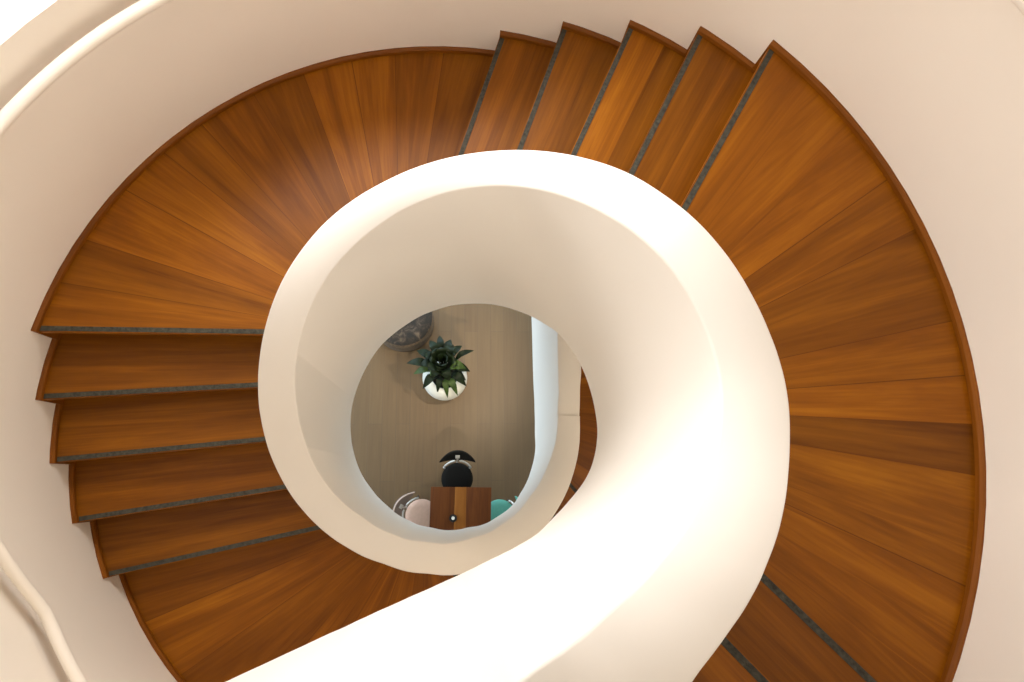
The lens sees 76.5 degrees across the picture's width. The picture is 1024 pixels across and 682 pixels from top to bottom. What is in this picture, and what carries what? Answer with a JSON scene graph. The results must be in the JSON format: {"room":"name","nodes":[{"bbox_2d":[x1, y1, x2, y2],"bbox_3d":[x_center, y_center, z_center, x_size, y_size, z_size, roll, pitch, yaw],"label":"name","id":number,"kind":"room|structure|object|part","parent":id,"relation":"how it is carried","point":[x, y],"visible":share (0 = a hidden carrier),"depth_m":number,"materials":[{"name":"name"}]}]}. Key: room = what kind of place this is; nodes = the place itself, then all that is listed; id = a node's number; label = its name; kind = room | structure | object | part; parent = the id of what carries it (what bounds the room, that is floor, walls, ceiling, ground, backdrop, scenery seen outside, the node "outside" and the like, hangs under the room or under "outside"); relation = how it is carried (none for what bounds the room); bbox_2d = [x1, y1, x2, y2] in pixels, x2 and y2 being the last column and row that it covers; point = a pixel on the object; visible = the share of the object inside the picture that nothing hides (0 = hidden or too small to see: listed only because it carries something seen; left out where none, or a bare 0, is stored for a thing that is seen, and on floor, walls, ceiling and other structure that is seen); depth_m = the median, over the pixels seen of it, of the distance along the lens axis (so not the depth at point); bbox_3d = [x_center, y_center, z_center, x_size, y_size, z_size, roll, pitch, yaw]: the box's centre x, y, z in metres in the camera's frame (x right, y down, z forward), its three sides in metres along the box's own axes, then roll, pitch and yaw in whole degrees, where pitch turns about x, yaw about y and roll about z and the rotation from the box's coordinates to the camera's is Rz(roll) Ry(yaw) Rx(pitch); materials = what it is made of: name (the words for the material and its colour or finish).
{"room":"spiral staircase","nodes":[
{"label":"spiral staircase","id":0,"kind":"room"},
{"bbox_2d":[351,304,534,517],"bbox_3d":[-0.926,1.103,8.201,7.900,0.100,8.500,1,78,-5],"label":"floor","id":1,"kind":"structure","parent":0,"point":[400,433],"depth_m":8.20,"materials":[{"name":"beige wood"}]},
{"bbox_2d":[383,311,433,351],"bbox_3d":[-1.364,-0.259,8.196,0.756,0.400,0.756,1,78,-5],"label":"pouf","id":2,"kind":"object","parent":1,"relation":"on","point":[416,333],"visible":0.38,"depth_m":7.99,"materials":[{"name":"grey fabric"}]},
{"bbox_2d":[393,492,429,526],"bbox_3d":[-1.100,1.984,7.506,0.498,0.852,0.410,28,77,1],"label":"cafe chair","id":3,"kind":"object","parent":1,"relation":"on","point":[418,511],"visible":0.67,"depth_m":7.45,"materials":[{"name":"fabric"}]},
{"bbox_3d":[-1.232,1.832,7.199,0.133,0.202,0.410,28,77,1],"label":"backrest","id":4,"kind":"part","parent":3,"relation":"part of","materials":[{"name":"fabric"}]},
{"bbox_3d":[-1.139,1.831,7.431,0.164,0.202,0.046,-24,81,-10],"label":"arm","id":5,"kind":"part","parent":3,"relation":"part of","materials":[{"name":"silver metal"}]},
{"bbox_3d":[-1.041,2.009,7.482,0.370,0.050,0.370,28,77,1],"label":"seat","id":6,"kind":"part","parent":3,"relation":"part of","materials":[{"name":"fabric"}]},
{"bbox_2d":[407,336,472,400],"bbox_3d":[-0.865,0.312,7.830,0.770,0.966,0.685,25,77,0],"label":"potted plant","id":7,"kind":"object","parent":1,"relation":"on","point":[444,378],"visible":1,"depth_m":7.69,"materials":[{"name":"green plant"}]},
{"bbox_3d":[-0.831,0.463,8.056,0.550,0.468,0.550,1,78,-5],"label":"planter","id":8,"kind":"part","parent":7,"relation":"part of","materials":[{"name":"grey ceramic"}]},
{"bbox_2d":[439,450,474,486],"bbox_3d":[-0.645,1.554,7.642,0.410,0.852,0.498,1,78,-5],"label":"cafe chair","id":9,"kind":"object","parent":1,"relation":"on","point":[456,474],"visible":0.91,"depth_m":7.58,"materials":[{"name":"black fabric"}]},
{"bbox_3d":[-0.617,1.309,7.371,0.410,0.202,0.133,1,78,-5],"label":"backrest","id":10,"kind":"part","parent":9,"relation":"part of","materials":[{"name":"black fabric"}]},
{"bbox_3d":[-0.642,1.612,7.605,0.370,0.050,0.370,1,78,-5],"label":"seat","id":11,"kind":"part","parent":9,"relation":"part of","materials":[{"name":"black fabric"}]},
{"bbox_3d":[-0.541,1.431,7.574,0.164,0.202,0.046,37,77,3],"label":"arm","id":12,"kind":"part","parent":9,"relation":"part of","materials":[{"name":"silver metal"}]},
{"bbox_2d":[429,487,490,529],"bbox_3d":[-0.608,2.071,7.586,0.678,0.750,0.720,2,78,-5],"label":"cafe table","id":13,"kind":"object","parent":1,"relation":"on","point":[471,506],"visible":0.73,"depth_m":7.25,"materials":[{"name":"brown wood"}]},
{"bbox_2d":[449,514,456,521],"bbox_3d":[-0.651,1.958,7.185,0.086,0.070,0.086,1,78,-5],"label":"candle holder","id":14,"kind":"object","parent":13,"relation":"on","point":[453,517],"visible":1,"depth_m":7.17,"materials":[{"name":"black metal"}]},
{"bbox_2d":[491,496,517,519],"bbox_3d":[-0.084,2.031,7.593,0.498,0.852,0.410,-5,78,-7],"label":"cafe chair","id":15,"kind":"object","parent":1,"relation":"on","point":[499,506],"visible":0.16,"depth_m":7.56,"materials":[{"name":"teal fabric"}]},
{"bbox_3d":[-0.145,2.032,7.562,0.370,0.050,0.370,-5,78,-7],"label":"seat","id":16,"kind":"part","parent":15,"relation":"part of","materials":[{"name":"teal fabric"}]},
{"bbox_2d":[0,0,1023,681],"bbox_3d":[-0.164,0.089,1.917,4.520,6.700,4.517,1,78,-5],"label":"wall","id":17,"kind":"structure","parent":0,"point":[936,86],"depth_m":2.75,"materials":[{"name":"beige paint"}]},
{"bbox_2d":[31,20,985,681],"bbox_3d":[-0.275,0.340,3.077,4.120,4.464,4.119,1,78,-5],"label":"spiral staircase","id":18,"kind":"structure","parent":17,"relation":"attached to","point":[760,456],"depth_m":2.67,"materials":[{"name":"brown wood"}]},
{"bbox_2d":[0,0,1023,681],"bbox_3d":[-0.231,0.179,2.359,4.026,3.442,4.065,1,78,-5],"label":"handrail","id":19,"kind":"object","parent":17,"relation":"attached to","point":[54,70],"visible":0.77,"depth_m":2.53,"materials":[{"name":"beige paint"}]}
]}

